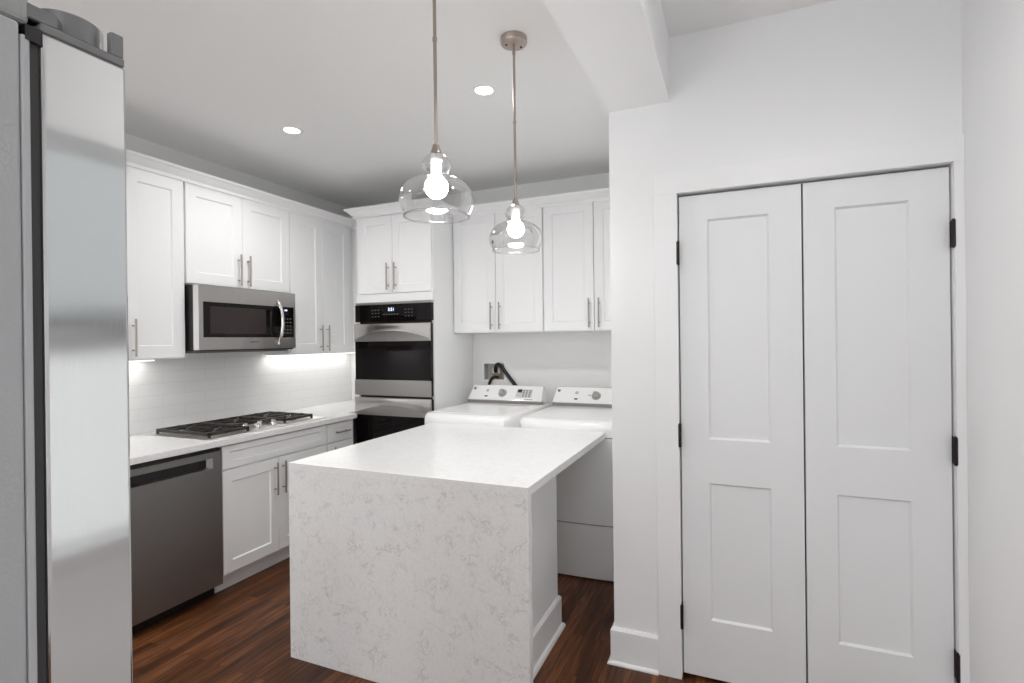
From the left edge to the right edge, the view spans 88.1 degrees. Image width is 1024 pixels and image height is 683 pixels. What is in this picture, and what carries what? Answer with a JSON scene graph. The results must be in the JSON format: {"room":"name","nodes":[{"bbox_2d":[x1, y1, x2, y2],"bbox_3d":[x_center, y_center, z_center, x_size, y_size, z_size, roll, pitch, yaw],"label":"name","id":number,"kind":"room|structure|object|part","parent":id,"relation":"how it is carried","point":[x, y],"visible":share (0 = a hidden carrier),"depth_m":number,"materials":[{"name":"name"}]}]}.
{"room":"kitchen","nodes":[
{"label":"kitchen","id":0,"kind":"room"},
{"bbox_2d":[126,133,348,217],"bbox_3d":[-3.019,0.113,1.907,0.100,2.789,7.338,-1,0,23],"label":"wall","id":1,"kind":"structure","parent":0,"point":[133,143],"depth_m":3.91,"materials":[{"name":"white paint"}]},
{"bbox_2d":[126,165,184,361],"bbox_3d":[-2.296,-0.440,3.017,0.366,1.122,0.694,-1,0,23],"label":"upper cabinet","id":2,"kind":"object","parent":1,"relation":"attached to","point":[155,213],"depth_m":3.12,"materials":[{"name":"white paint"}]},
{"bbox_3d":[-2.127,-0.020,2.983,0.038,0.212,0.012,-1,0,23],"label":"handle","id":3,"kind":"part","parent":2,"relation":"part of","materials":[{"name":"silver metal"}]},
{"bbox_3d":[-2.383,0.117,3.050,0.110,0.010,0.580,-1,0,23],"label":"light strip","id":4,"kind":"part","parent":2,"relation":"part of","materials":[{"name":"white plastic"}]},
{"bbox_2d":[183,182,289,292],"bbox_3d":[-1.998,-0.682,3.722,0.366,0.647,0.832,-1,0,23],"label":"upper cabinet","id":5,"kind":"object","parent":1,"relation":"attached to","point":[232,241],"visible":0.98,"depth_m":3.60,"materials":[{"name":"white paint"}]},
{"bbox_3d":[-1.955,-0.680,3.478,0.019,0.627,0.408,-1,0,23],"label":"door","id":6,"kind":"part","parent":5,"relation":"part of","materials":[{"name":"white paint"}]},
{"bbox_3d":[-1.860,-0.488,3.622,0.038,0.212,0.012,-1,0,23],"label":"handle","id":7,"kind":"part","parent":5,"relation":"part of","materials":[{"name":"silver metal"}]},
{"bbox_3d":[-1.831,-0.488,3.691,0.038,0.212,0.012,-1,0,23],"label":"handle","id":8,"kind":"part","parent":5,"relation":"part of","materials":[{"name":"silver metal"}]},
{"bbox_3d":[-1.792,-0.682,3.858,0.019,0.627,0.412,-1,0,23],"label":"door","id":9,"kind":"part","parent":5,"relation":"part of","materials":[{"name":"white paint"}]},
{"bbox_2d":[184,284,295,352],"bbox_3d":[-1.945,-0.141,3.689,0.460,0.428,0.798,-1,0,23],"label":"microwave","id":10,"kind":"object","parent":1,"relation":"attached to","point":[218,319],"visible":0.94,"depth_m":3.53,"materials":[{"name":"silver metal"}]},
{"bbox_3d":[-1.821,-0.140,3.578,0.017,0.225,0.590,-1,0,23],"label":"door glass","id":11,"kind":"part","parent":10,"relation":"part of","materials":[{"name":"black glass"}]},
{"bbox_3d":[-1.675,-0.141,3.826,0.071,0.324,0.027,-1,0,23],"label":"handle","id":12,"kind":"part","parent":10,"relation":"part of","materials":[{"name":"silver metal"}]},
{"bbox_3d":[-1.677,-0.142,3.917,0.017,0.225,0.141,-1,0,23],"label":"control panel","id":13,"kind":"part","parent":10,"relation":"part of","materials":[{"name":"black glass"}]},
{"bbox_2d":[129,352,351,435],"bbox_3d":[-2.211,0.326,3.656,0.009,0.511,3.288,-1,0,23],"label":"wall tiles","id":14,"kind":"structure","parent":1,"relation":"attached to","point":[197,387],"depth_m":3.91,"materials":[{"name":"white tile"}]},
{"bbox_2d":[260,211,349,354],"bbox_3d":[-1.698,-0.455,4.420,0.366,1.110,0.680,-1,0,23],"label":"upper cabinet","id":15,"kind":"object","parent":1,"relation":"attached to","point":[319,280],"visible":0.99,"depth_m":4.33,"materials":[{"name":"white paint"}]},
{"bbox_3d":[-1.638,-0.453,4.214,0.019,1.090,0.340,-1,0,23],"label":"door","id":16,"kind":"part","parent":15,"relation":"part of","materials":[{"name":"white paint"}]},
{"bbox_2d":[265,352,354,355],"bbox_3d":[-1.715,0.107,4.619,0.110,0.010,0.970,-1,0,23],"label":"light strip","id":17,"kind":"object","parent":15,"relation":"attached to","point":[347,352],"visible":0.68,"depth_m":4.46,"materials":[{"name":"white paint"}]},
{"bbox_2d":[277,353,341,355],"bbox_3d":[-1.714,0.110,4.619,0.100,0.004,0.962,-1,0,23],"label":"diffuser","id":18,"kind":"object","parent":17,"relation":"attached to","point":[320,353],"depth_m":4.48,"materials":[{"name":"white plastic"}]},
{"bbox_3d":[-1.555,-0.028,4.326,0.038,0.212,0.012,-1,0,23],"label":"handle","id":19,"kind":"part","parent":15,"relation":"part of","materials":[{"name":"silver metal"}]},
{"bbox_3d":[-1.525,-0.029,4.395,0.038,0.212,0.012,-1,0,23],"label":"handle","id":20,"kind":"part","parent":15,"relation":"part of","materials":[{"name":"silver metal"}]},
{"bbox_3d":[-1.506,-0.455,4.524,0.019,1.090,0.330,-1,0,23],"label":"door","id":21,"kind":"part","parent":15,"relation":"part of","materials":[{"name":"white paint"}]},
{"bbox_2d":[126,149,609,229],"bbox_3d":[-0.790,-1.039,2.864,2.612,0.070,2.940,-1,0,23],"label":"crown molding","id":22,"kind":"structure","parent":15,"relation":"attached to","point":[134,159],"depth_m":3.97,"materials":[{"name":"white paint"}]},
{"bbox_2d":[28,0,834,207],"bbox_3d":[-1.044,-1.344,1.055,4.431,0.080,7.338,-1,0,23],"label":"ceiling","id":23,"kind":"structure","parent":0,"point":[215,81],"depth_m":2.72,"materials":[{"name":"white paint"}]},
{"bbox_2d":[280,126,303,134],"bbox_3d":[-1.356,-1.301,3.261,0.132,0.005,0.132,-1,0,23],"label":"recessed light","id":24,"kind":"object","parent":23,"relation":"in","point":[293,130],"visible":1,"depth_m":3.26,"materials":[{"name":"white paint"}]},
{"bbox_2d":[425,0,447,198],"bbox_3d":[-0.241,-0.852,1.661,0.234,0.924,0.234,-1,0,23],"label":"pendant light","id":25,"kind":"object","parent":23,"relation":"hanging from","point":[436,186],"visible":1,"depth_m":1.65,"materials":[{"name":"white glass"}]},
{"bbox_3d":[-0.242,-0.953,1.661,0.015,0.666,0.015,-1,0,23],"label":"rod","id":26,"kind":"part","parent":25,"relation":"part of","materials":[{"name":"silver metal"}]},
{"bbox_2d":[431,154,441,174],"bbox_3d":[-0.238,-0.557,1.661,0.036,0.066,0.036,-1,0,23],"label":"socket","id":27,"kind":"object","parent":25,"relation":"attached to","point":[436,159],"depth_m":1.65,"materials":[{"name":"white"}]},
{"bbox_3d":[-0.237,-0.490,1.661,0.073,0.084,0.073,-1,0,23],"label":"bulb","id":28,"kind":"part","parent":25,"relation":"part of","materials":[{"name":"white glass"}]},
{"bbox_2d":[471,84,496,95],"bbox_3d":[-0.146,-1.314,2.770,0.132,0.005,0.132,-1,0,23],"label":"recessed light","id":29,"kind":"object","parent":23,"relation":"in","point":[480,89],"visible":1,"depth_m":2.76,"materials":[{"name":"white paint"}]},
{"bbox_2d":[500,30,526,237],"bbox_3d":[0.013,-0.856,2.299,0.234,0.924,0.234,-1,0,23],"label":"pendant light","id":30,"kind":"object","parent":23,"relation":"hanging from","point":[513,40],"visible":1,"depth_m":2.29,"materials":[{"name":"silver metal"}]},
{"bbox_3d":[0.011,-0.957,2.299,0.015,0.666,0.015,-1,0,23],"label":"rod","id":31,"kind":"part","parent":30,"relation":"part of","materials":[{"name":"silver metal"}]},
{"bbox_3d":[0.017,-0.494,2.300,0.073,0.084,0.073,-1,0,23],"label":"bulb","id":32,"kind":"part","parent":30,"relation":"part of","materials":[{"name":"white glass"}]},
{"bbox_2d":[512,205,519,219],"bbox_3d":[0.016,-0.561,2.300,0.036,0.066,0.036,-1,0,23],"label":"socket","id":33,"kind":"object","parent":30,"relation":"attached to","point":[515,208],"depth_m":2.29,"materials":[{"name":"white"}]},
{"bbox_2d":[132,557,806,682],"bbox_3d":[-1.011,1.510,1.059,4.431,0.050,7.338,-1,0,23],"label":"floor","id":34,"kind":"structure","parent":0,"point":[241,632],"depth_m":2.60,"materials":[{"name":"brown wood"}]},
{"bbox_2d":[0,0,132,682],"bbox_3d":[-0.939,0.579,0.397,0.910,1.812,0.826,-1,0,23],"label":"refrigerator","id":35,"kind":"object","parent":34,"relation":"on","point":[66,596],"visible":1,"depth_m":0.49,"materials":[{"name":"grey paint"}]},
{"bbox_3d":[-0.455,-0.287,0.511,0.078,0.002,0.072,-1,0,23],"label":"hinge plate","id":36,"kind":"part","parent":35,"relation":"part of","materials":[{"name":"black plastic"}]},
{"bbox_3d":[-0.611,0.243,0.597,0.456,1.037,0.072,-1,0,23],"label":"door","id":37,"kind":"part","parent":35,"relation":"part of","materials":[{"name":"silver metal"}]},
{"bbox_2d":[130,447,222,633],"bbox_3d":[-2.081,1.059,2.935,0.581,0.872,0.604,-1,0,23],"label":"dishwasher","id":38,"kind":"object","parent":34,"relation":"on","point":[176,501],"visible":0.59,"depth_m":2.84,"materials":[{"name":"grey metal"}]},
{"bbox_3d":[-1.884,1.440,2.853,0.020,0.105,0.596,-1,0,23],"label":"toe panel","id":39,"kind":"part","parent":38,"relation":"part of","materials":[{"name":"black plastic"}]},
{"bbox_2d":[214,425,326,592],"bbox_3d":[-1.826,1.053,3.632,0.718,0.876,0.870,-1,0,23],"label":"base cabinet","id":40,"kind":"object","parent":34,"relation":"on","point":[255,473],"visible":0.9,"depth_m":3.35,"materials":[{"name":"white paint"}]},
{"bbox_3d":[-1.627,1.071,3.304,0.019,0.612,0.411,-1,0,23],"label":"door","id":41,"kind":"part","parent":40,"relation":"part of","materials":[{"name":"white paint"}]},
{"bbox_3d":[-1.543,0.686,3.509,0.019,0.137,0.859,-1,0,23],"label":"drawer","id":42,"kind":"part","parent":40,"relation":"part of","materials":[{"name":"white paint"}]},
{"bbox_3d":[-1.535,0.895,3.451,0.038,0.210,0.012,-1,0,23],"label":"handle","id":43,"kind":"part","parent":40,"relation":"part of","materials":[{"name":"silver metal"}]},
{"bbox_3d":[-1.509,0.894,3.512,0.038,0.210,0.012,-1,0,23],"label":"handle","id":44,"kind":"part","parent":40,"relation":"part of","materials":[{"name":"silver metal"}]},
{"bbox_3d":[-1.457,1.069,3.701,0.019,0.612,0.444,-1,0,23],"label":"door","id":45,"kind":"part","parent":40,"relation":"part of","materials":[{"name":"white paint"}]},
{"bbox_2d":[325,419,352,451],"bbox_3d":[-1.594,1.049,4.175,0.718,0.876,0.307,-1,0,23],"label":"base cabinet","id":46,"kind":"object","parent":34,"relation":"on","point":[339,434],"visible":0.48,"depth_m":4.03,"materials":[{"name":"white paint"}]},
{"bbox_3d":[-1.317,0.683,4.039,0.019,0.137,0.271,-1,0,23],"label":"drawer","id":47,"kind":"part","parent":46,"relation":"part of","materials":[{"name":"white paint"}]},
{"bbox_3d":[-1.313,1.066,4.040,0.019,0.612,0.271,-1,0,23],"label":"door","id":48,"kind":"part","parent":46,"relation":"part of","materials":[{"name":"white paint"}]},
{"bbox_2d":[356,209,472,409],"bbox_3d":[-0.814,0.229,4.467,0.727,2.498,0.695,-1,0,23],"label":"tall cabinet","id":49,"kind":"object","parent":34,"relation":"on","point":[408,256],"visible":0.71,"depth_m":4.19,"materials":[{"name":"white paint"}]},
{"bbox_3d":[-1.096,-0.691,4.255,0.327,0.617,0.019,-1,0,23],"label":"door","id":50,"kind":"part","parent":49,"relation":"part of","materials":[{"name":"white paint"}]},
{"bbox_3d":[-0.986,-0.514,4.179,0.012,0.212,0.038,-1,0,23],"label":"handle","id":51,"kind":"part","parent":49,"relation":"part of","materials":[{"name":"silver metal"}]},
{"bbox_2d":[354,300,433,443],"bbox_3d":[-0.838,0.408,4.410,0.722,1.450,0.606,-1,0,23],"label":"double wall oven","id":52,"kind":"object","parent":49,"relation":"in","point":[394,381],"visible":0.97,"depth_m":4.16,"materials":[{"name":"black glass"}]},
{"bbox_3d":[-0.956,-0.076,4.145,0.714,0.125,0.031,-1,0,23],"label":"handle","id":53,"kind":"part","parent":52,"relation":"part of","materials":[{"name":"silver metal"}]},
{"bbox_3d":[-0.950,0.511,4.146,0.714,0.128,0.031,-1,0,23],"label":"handle","id":54,"kind":"part","parent":52,"relation":"part of","materials":[{"name":"silver metal"}]},
{"bbox_3d":[-0.940,-0.306,4.190,0.722,0.019,0.024,-1,0,23],"label":"trim","id":55,"kind":"part","parent":52,"relation":"part of","materials":[{"name":"silver metal"}]},
{"bbox_3d":[-0.939,0.143,4.181,0.710,0.562,0.040,-1,0,23],"label":"oven door","id":56,"kind":"part","parent":52,"relation":"part of","materials":[{"name":"black glass"}]},
{"bbox_3d":[-0.940,-0.228,4.187,0.722,0.135,0.030,-1,0,23],"label":"control panel","id":57,"kind":"part","parent":52,"relation":"part of","materials":[{"name":"black glass"}]},
{"bbox_3d":[-0.931,0.789,4.182,0.710,0.683,0.040,-1,0,23],"label":"oven door","id":58,"kind":"part","parent":52,"relation":"part of","materials":[{"name":"black glass"}]},
{"bbox_3d":[-0.938,-0.348,4.192,0.727,0.064,0.017,-1,0,23],"label":"rail","id":59,"kind":"part","parent":49,"relation":"part of","materials":[{"name":"white paint"}]},
{"bbox_3d":[-0.920,-0.514,4.151,0.012,0.212,0.038,-1,0,23],"label":"handle","id":60,"kind":"part","parent":49,"relation":"part of","materials":[{"name":"silver metal"}]},
{"bbox_3d":[-0.779,-0.695,4.120,0.353,0.617,0.019,-1,0,23],"label":"door","id":61,"kind":"part","parent":49,"relation":"part of","materials":[{"name":"white paint"}]},
{"bbox_2d":[288,422,605,682],"bbox_3d":[-0.237,1.016,2.841,1.208,0.915,1.287,-1,0,23],"label":"kitchen island","id":62,"kind":"object","parent":34,"relation":"on","point":[427,553],"visible":1,"depth_m":2.29,"materials":[{"name":"white stone"}]},
{"bbox_3d":[-0.483,1.038,2.266,1.208,0.880,0.035,-1,0,23],"label":"waterfall panel","id":63,"kind":"part","parent":62,"relation":"part of","materials":[{"name":"white stone"}]},
{"bbox_2d":[288,422,605,496],"bbox_3d":[-0.242,0.576,2.841,1.208,0.035,1.287,-1,0,23],"label":"island countertop","id":64,"kind":"structure","parent":62,"relation":"on","point":[518,461],"depth_m":2.56,"materials":[{"name":"white stone"}]},
{"bbox_3d":[-0.361,1.392,2.619,1.084,0.166,0.704,-1,0,23],"label":"molding","id":65,"kind":"part","parent":62,"relation":"part of","materials":[{"name":"white paint"}]},
{"bbox_2d":[424,384,549,426],"bbox_3d":[-0.168,0.912,3.982,0.676,1.099,0.858,-1,0,23],"label":"washing machine","id":66,"kind":"object","parent":34,"relation":"on","point":[488,405],"visible":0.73,"depth_m":3.99,"materials":[{"name":"white metal"}]},
{"bbox_3d":[-0.202,0.497,3.913,0.556,0.003,0.530,-1,0,23],"label":"lid","id":67,"kind":"part","parent":66,"relation":"part of","materials":[{"name":"white metal"}]},
{"bbox_3d":[-0.081,0.411,4.284,0.050,0.058,0.056,-1,0,23],"label":"knob","id":68,"kind":"part","parent":66,"relation":"part of","materials":[{"name":"silver metal"}]},
{"bbox_2d":[519,386,613,580],"bbox_3d":[0.507,0.904,3.694,0.676,1.099,0.858,-1,0,23],"label":"dryer","id":69,"kind":"object","parent":34,"relation":"on","point":[584,489],"visible":0.58,"depth_m":3.27,"materials":[{"name":"white metal"}]},
{"bbox_3d":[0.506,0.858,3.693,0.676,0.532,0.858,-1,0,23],"label":"loading door","id":70,"kind":"part","parent":69,"relation":"part of","materials":[{"name":"white metal"}]},
{"bbox_3d":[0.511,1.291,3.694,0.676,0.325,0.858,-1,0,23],"label":"panel","id":71,"kind":"part","parent":69,"relation":"part of","materials":[{"name":"white metal"}]},
{"bbox_3d":[0.631,0.403,3.981,0.050,0.058,0.056,-1,0,23],"label":"knob","id":72,"kind":"part","parent":69,"relation":"part of","materials":[{"name":"silver metal"}]},
{"bbox_3d":[-2.376,1.061,2.341,0.719,0.876,0.710,-1,0,23],"label":"base cabinet","id":73,"kind":"object","parent":34,"relation":"on","visible":0},
{"bbox_2d":[130,400,356,464],"bbox_3d":[-1.888,0.595,3.520,0.703,0.035,3.287,-1,0,23],"label":"countertop","id":74,"kind":"structure","parent":73,"relation":"on","point":[143,448],"depth_m":3.17,"materials":[{"name":"white stone"}]},
{"bbox_2d":[144,411,326,440],"bbox_3d":[-1.830,0.557,3.619,0.553,0.040,0.985,-1,0,23],"label":"gas cooktop","id":75,"kind":"object","parent":74,"relation":"in","point":[225,427],"visible":1,"depth_m":3.46,"materials":[{"name":"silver metal"}]},
{"bbox_3d":[-1.674,0.552,3.479,0.048,0.034,0.048,-1,0,23],"label":"knob","id":76,"kind":"part","parent":75,"relation":"part of","materials":[{"name":"silver metal"}]},
{"bbox_3d":[-1.623,0.551,3.598,0.048,0.034,0.048,-1,0,23],"label":"knob","id":77,"kind":"part","parent":75,"relation":"part of","materials":[{"name":"silver metal"}]},
{"bbox_2d":[349,173,611,444],"bbox_3d":[0.438,0.069,4.367,4.331,2.789,0.100,-1,0,23],"label":"wall","id":78,"kind":"structure","parent":0,"point":[551,360],"depth_m":4.38,"materials":[{"name":"white paint"}]},
{"bbox_2d":[349,228,357,351],"bbox_3d":[-1.378,-0.459,4.865,0.606,1.110,0.386,-1,0,23],"label":"cabinet filler","id":79,"kind":"object","parent":78,"relation":"attached to","point":[352,233],"visible":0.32,"depth_m":4.73,"materials":[{"name":"white paint"}]},
{"bbox_2d":[351,353,358,399],"bbox_3d":[-1.288,0.332,5.045,0.599,0.473,0.009,-1,0,23],"label":"tiles","id":80,"kind":"structure","parent":78,"relation":"attached to","point":[353,365],"depth_m":5.15,"materials":[{"name":"white tile"}]},
{"bbox_2d":[483,362,505,380],"bbox_3d":[-0.139,0.260,4.601,0.217,0.164,0.084,-1,0,23],"label":"outlet box","id":81,"kind":"object","parent":78,"relation":"attached to","point":[488,367],"visible":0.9,"depth_m":4.61,"materials":[{"name":"grey plastic"}]},
{"bbox_2d":[488,375,498,384],"bbox_3d":[-0.165,0.352,4.564,0.106,0.120,0.033,-1,0,-2],"label":"hose","id":82,"kind":"object","parent":81,"relation":"attached to","point":[494,376],"visible":0.85,"depth_m":4.55,"materials":[{"name":"black rubber"}]},
{"bbox_2d":[494,362,516,384],"bbox_3d":[-0.036,0.319,4.503,0.307,0.281,0.066,-1,0,33],"label":"hose","id":83,"kind":"object","parent":81,"relation":"attached to","point":[497,364],"visible":0.84,"depth_m":4.50,"materials":[{"name":"black rubber"}]},
{"bbox_2d":[453,208,544,333],"bbox_3d":[-0.065,-0.550,4.316,0.778,0.958,0.377,-1,0,23],"label":"upper cabinet","id":84,"kind":"object","parent":78,"relation":"attached to","point":[499,276],"visible":0.98,"depth_m":4.17,"materials":[{"name":"white paint"}]},
{"bbox_3d":[-0.302,-0.546,4.264,0.373,0.945,0.019,-1,0,23],"label":"door","id":85,"kind":"part","parent":84,"relation":"part of","materials":[{"name":"white paint"}]},
{"bbox_3d":[-0.168,-0.202,4.178,0.012,0.214,0.038,-1,0,23],"label":"handle","id":86,"kind":"part","parent":84,"relation":"part of","materials":[{"name":"silver metal"}]},
{"bbox_3d":[-0.100,-0.203,4.148,0.012,0.214,0.038,-1,0,23],"label":"handle","id":87,"kind":"part","parent":84,"relation":"part of","materials":[{"name":"silver metal"}]},
{"bbox_3d":[0.054,-0.550,4.112,0.391,0.945,0.019,-1,0,23],"label":"door","id":88,"kind":"part","parent":84,"relation":"part of","materials":[{"name":"white paint"}]},
{"bbox_2d":[543,200,610,331],"bbox_3d":[0.662,-0.557,4.006,0.794,0.958,0.377,-1,0,23],"label":"upper cabinet","id":89,"kind":"object","parent":78,"relation":"attached to","point":[577,284],"visible":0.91,"depth_m":3.92,"materials":[{"name":"white paint"}]},
{"bbox_3d":[0.562,-0.210,3.866,0.012,0.214,0.038,-1,0,23],"label":"handle","id":90,"kind":"part","parent":89,"relation":"part of","materials":[{"name":"silver metal"}]},
{"bbox_3d":[0.630,-0.211,3.837,0.012,0.214,0.038,-1,0,23],"label":"handle","id":91,"kind":"part","parent":89,"relation":"part of","materials":[{"name":"silver metal"}]},
{"bbox_3d":[0.786,-0.558,3.799,0.396,0.945,0.019,-1,0,23],"label":"door","id":92,"kind":"part","parent":89,"relation":"part of","materials":[{"name":"white paint"}]},
{"bbox_2d":[609,0,961,682],"bbox_3d":[1.386,0.060,2.965,1.287,2.789,1.735,-1,0,23],"label":"wall","id":93,"kind":"structure","parent":0,"point":[837,74],"depth_m":2.20,"materials":[{"name":"white paint"}]},
{"bbox_2d":[544,0,669,112],"bbox_3d":[-0.496,-1.169,-0.120,0.272,0.278,5.403,-1,0,23],"label":"ceiling beam","id":94,"kind":"structure","parent":93,"relation":"attached to","point":[622,46],"depth_m":1.90,"materials":[{"name":"white paint"}]},
{"bbox_2d":[607,623,658,675],"bbox_3d":[0.882,1.379,3.173,0.226,0.163,1.763,-1,0,23],"label":"baseboard","id":95,"kind":"structure","parent":93,"relation":"attached to","point":[630,649],"depth_m":2.37,"materials":[{"name":"white paint"}]},
{"bbox_2d":[678,184,801,207],"bbox_3d":[1.189,-0.609,2.180,0.961,0.074,0.030,-1,0,23],"label":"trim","id":96,"kind":"structure","parent":93,"relation":"attached to","point":[801,184],"depth_m":2.17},
{"bbox_2d":[676,183,805,682],"bbox_3d":[0.952,0.406,2.222,0.482,2.078,0.067,-1,0,23],"label":"door","id":97,"kind":"structure","parent":93,"relation":"in","point":[739,253],"depth_m":2.22,"materials":[{"name":"white paint"}]},
{"bbox_2d":[653,133,969,682],"bbox_3d":[1.137,0.359,2.120,1.090,2.200,0.019,-1,0,23],"label":"trim","id":98,"kind":"structure","parent":93,"relation":"attached to","point":[950,148],"depth_m":2.23,"materials":[{"name":"white paint"}]},
{"bbox_2d":[802,167,960,682],"bbox_3d":[1.401,0.401,2.030,0.482,2.078,0.067,-1,0,23],"label":"door","id":99,"kind":"structure","parent":93,"relation":"in","point":[881,449],"depth_m":2.03,"materials":[{"name":"white paint"}]},
{"bbox_2d":[801,203,806,637],"bbox_3d":[1.317,0.061,2.673,1.185,2.789,0.050,-1,0,23],"label":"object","id":100,"kind":"structure","parent":0,"point":[801,203],"depth_m":2.60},
{"bbox_2d":[961,0,1023,682],"bbox_3d":[0.945,0.069,0.162,0.100,2.789,7.238,-1,0,23],"label":"wall","id":101,"kind":"structure","parent":0,"point":[992,31],"depth_m":1.69,"materials":[{"name":"white paint"}]}
]}

